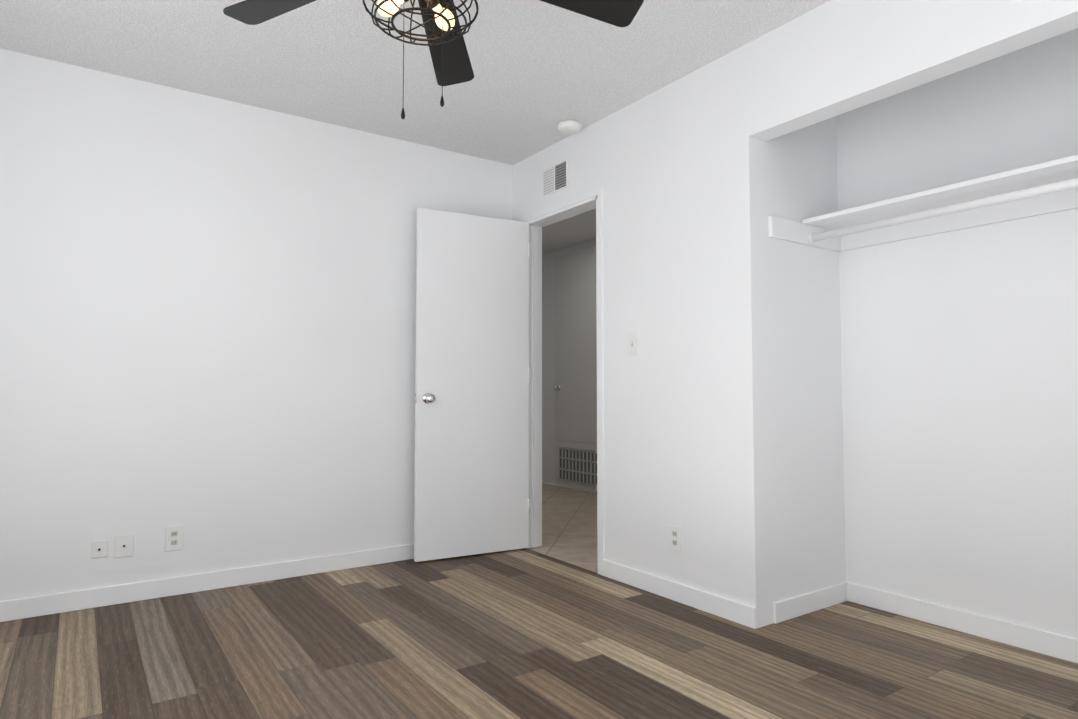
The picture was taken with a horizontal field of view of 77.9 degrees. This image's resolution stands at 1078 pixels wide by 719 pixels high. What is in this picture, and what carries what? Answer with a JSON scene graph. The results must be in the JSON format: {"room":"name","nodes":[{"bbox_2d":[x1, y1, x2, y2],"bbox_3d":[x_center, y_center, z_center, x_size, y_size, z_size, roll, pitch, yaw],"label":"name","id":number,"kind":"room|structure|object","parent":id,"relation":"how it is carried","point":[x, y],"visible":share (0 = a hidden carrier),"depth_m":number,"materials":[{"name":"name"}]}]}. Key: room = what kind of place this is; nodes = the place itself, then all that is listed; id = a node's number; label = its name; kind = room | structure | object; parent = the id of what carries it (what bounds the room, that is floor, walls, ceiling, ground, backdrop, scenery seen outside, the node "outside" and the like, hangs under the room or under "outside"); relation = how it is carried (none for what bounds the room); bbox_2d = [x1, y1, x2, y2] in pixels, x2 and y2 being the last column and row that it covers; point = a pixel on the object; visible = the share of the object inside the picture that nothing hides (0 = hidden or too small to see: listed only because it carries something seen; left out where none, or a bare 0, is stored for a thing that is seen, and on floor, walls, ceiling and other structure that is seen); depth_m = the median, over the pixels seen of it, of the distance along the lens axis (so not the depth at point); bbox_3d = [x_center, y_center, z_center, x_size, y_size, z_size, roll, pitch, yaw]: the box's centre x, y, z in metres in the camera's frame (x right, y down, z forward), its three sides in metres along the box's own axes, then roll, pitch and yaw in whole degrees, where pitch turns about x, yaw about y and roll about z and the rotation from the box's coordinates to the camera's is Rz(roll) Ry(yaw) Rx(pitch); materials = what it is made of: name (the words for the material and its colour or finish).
{"room":"empty bedroom","nodes":[
{"label":"empty bedroom","id":0,"kind":"room"},
{"bbox_2d":[0,49,512,600],"bbox_3d":[-1.522,-0.091,3.430,3.210,2.440,0.110,2,-3,-35],"label":"wall","id":1,"kind":"structure","parent":0,"point":[206,321],"depth_m":3.26,"materials":[{"name":"paint"}]},
{"bbox_2d":[91,540,107,558],"bbox_3d":[-1.977,0.854,2.996,0.060,0.075,0.012,2,-3,-35],"label":"jack","id":2,"kind":"object","parent":1,"relation":"attached to","point":[98,549],"visible":1,"depth_m":3.00,"materials":[{"name":"white plastic"}]},
{"bbox_2d":[115,534,133,557],"bbox_3d":[-1.899,0.853,3.050,0.072,0.100,0.012,2,-3,-35],"label":"outlet","id":3,"kind":"object","parent":1,"relation":"attached to","point":[123,545],"visible":1,"depth_m":3.05,"materials":[{"name":"white plastic"}]},
{"bbox_2d":[165,525,182,550],"bbox_3d":[-1.734,0.849,3.168,0.072,0.116,0.006,2,-3,-35],"label":"duplex electrical outlet","id":4,"kind":"object","parent":1,"relation":"attached to","point":[174,538],"visible":1,"depth_m":3.17,"materials":[{"name":"white plastic"}]},
{"bbox_2d":[0,544,413,621],"bbox_3d":[-1.442,1.084,3.355,3.100,0.085,0.012,2,-3,-35],"label":"baseboard","id":5,"kind":"structure","parent":1,"relation":"attached to","point":[28,607],"depth_m":3.19,"materials":[{"name":"white paint"}]},
{"bbox_2d":[0,0,829,254],"bbox_3d":[-0.288,-1.365,3.385,5.120,0.100,6.620,2,-3,-35],"label":"ceiling","id":6,"kind":"structure","parent":0,"point":[541,70],"depth_m":2.94,"materials":[{"name":"white paint"}]},
{"bbox_2d":[223,0,643,118],"bbox_3d":[-0.300,-1.018,1.803,1.265,0.744,1.209,2,-3,-35],"label":"ceiling fan","id":7,"kind":"object","parent":6,"relation":"hanging from","point":[451,62],"visible":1,"depth_m":2.02,"materials":[{"name":"brown metal"}]},
{"bbox_2d":[558,120,581,133],"bbox_3d":[0.171,-1.280,3.686,0.134,0.040,0.134,2,-3,-35],"label":"smoke detector","id":8,"kind":"object","parent":6,"relation":"attached to","point":[569,126],"visible":1,"depth_m":3.65,"materials":[{"name":"white plastic"}]},
{"bbox_2d":[0,482,1077,718],"bbox_3d":[-0.302,1.148,3.188,5.010,0.060,6.510,2,-3,-35],"label":"floor","id":9,"kind":"structure","parent":0,"point":[524,633],"depth_m":2.43,"materials":[{"name":"wood"}]},
{"bbox_2d":[542,239,596,492],"bbox_3d":[1.151,0.015,5.646,0.110,2.440,4.432,2,-3,-35],"label":"wall","id":10,"kind":"structure","parent":0,"point":[548,367],"depth_m":7.06,"materials":[{"name":"paint"}]},
{"bbox_2d":[553,247,596,491],"bbox_3d":[0.370,0.094,6.587,0.099,2.348,0.770,2,-3,-35],"label":"hall door","id":11,"kind":"structure","parent":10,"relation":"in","point":[575,387],"depth_m":6.62,"materials":[{"name":"white paint"}]},
{"bbox_2d":[558,447,596,486],"bbox_3d":[0.384,1.049,6.551,0.006,0.340,0.650,2,-3,-35],"label":"return air vent","id":12,"kind":"object","parent":11,"relation":"attached to","point":[577,466],"visible":0.9,"depth_m":6.55,"materials":[{"name":"grey metal"}]},
{"bbox_2d":[513,0,1077,628],"bbox_3d":[0.962,-0.124,2.756,0.110,2.440,4.044,2,-3,-35],"label":"wall","id":13,"kind":"structure","parent":0,"point":[682,171],"depth_m":2.95,"materials":[{"name":"paint"}]},
{"bbox_2d":[414,208,529,561],"bbox_3d":[-0.401,0.140,3.975,0.723,2.005,0.177,2,-3,-35],"label":"door","id":14,"kind":"structure","parent":13,"relation":"in","point":[471,399],"depth_m":3.93,"materials":[{"name":"paint"}]},
{"bbox_2d":[543,159,567,196],"bbox_3d":[0.094,-1.074,3.953,0.011,0.165,0.240,2,-3,-35],"label":"air vent","id":15,"kind":"object","parent":13,"relation":"in","point":[555,177],"visible":1,"depth_m":3.94,"materials":[{"name":"white plastic"}]},
{"bbox_2d":[521,187,604,575],"bbox_3d":[0.163,0.119,3.898,0.124,2.065,0.790,2,-3,-35],"label":"trim","id":16,"kind":"structure","parent":13,"relation":"attached to","point":[574,206],"depth_m":4.13,"materials":[{"name":"white paint"}]},
{"bbox_2d":[628,332,637,354],"bbox_3d":[0.468,-0.080,3.358,0.016,0.116,0.072,2,-3,-35],"label":"light switch","id":17,"kind":"object","parent":13,"relation":"attached to","point":[632,343],"visible":1,"depth_m":3.35,"materials":[{"name":"white plastic"}]},
{"bbox_2d":[669,524,680,551],"bbox_3d":[0.630,0.828,3.089,0.006,0.116,0.072,2,-3,-35],"label":"electrical outlet","id":18,"kind":"object","parent":13,"relation":"attached to","point":[674,538],"visible":1,"depth_m":3.09,"materials":[{"name":"white plastic"}]},
{"bbox_2d":[603,559,755,628],"bbox_3d":[0.610,1.072,3.102,0.012,0.085,0.951,2,-3,-35],"label":"baseboard","id":19,"kind":"structure","parent":13,"relation":"attached to","point":[731,610],"depth_m":3.02,"materials":[{"name":"white paint"}]},
{"bbox_2d":[765,116,845,622],"bbox_3d":[1.168,-0.111,3.034,0.545,2.440,0.110,2,-3,-35],"label":"wall","id":20,"kind":"structure","parent":0,"point":[807,460],"depth_m":2.97,"materials":[{"name":"paint"}]},
{"bbox_2d":[773,582,846,623],"bbox_3d":[1.198,1.063,2.924,0.533,0.085,0.012,2,-3,-35],"label":"baseboard","id":21,"kind":"structure","parent":20,"relation":"attached to","point":[799,605],"depth_m":2.90,"materials":[{"name":"white paint"}]},
{"bbox_2d":[836,28,1077,638],"bbox_3d":[2.028,-0.142,2.366,0.110,2.440,2.188,2,-3,-35],"label":"wall","id":22,"kind":"structure","parent":0,"point":[959,356],"depth_m":2.69,"materials":[{"name":"paint"}]},
{"bbox_2d":[768,155,1077,251],"bbox_3d":[1.794,-0.610,2.159,0.534,0.113,2.077,2,-3,-35],"label":"closet shelf","id":23,"kind":"object","parent":22,"relation":"attached to","point":[1038,189],"visible":1,"depth_m":2.64,"materials":[{"name":"white paint"}]},
{"bbox_2d":[846,582,1077,663],"bbox_3d":[2.009,1.030,2.229,0.012,0.085,2.078,2,-3,-35],"label":"baseboard","id":24,"kind":"structure","parent":22,"relation":"attached to","point":[1059,646],"depth_m":2.65,"materials":[{"name":"white paint"}]}
]}

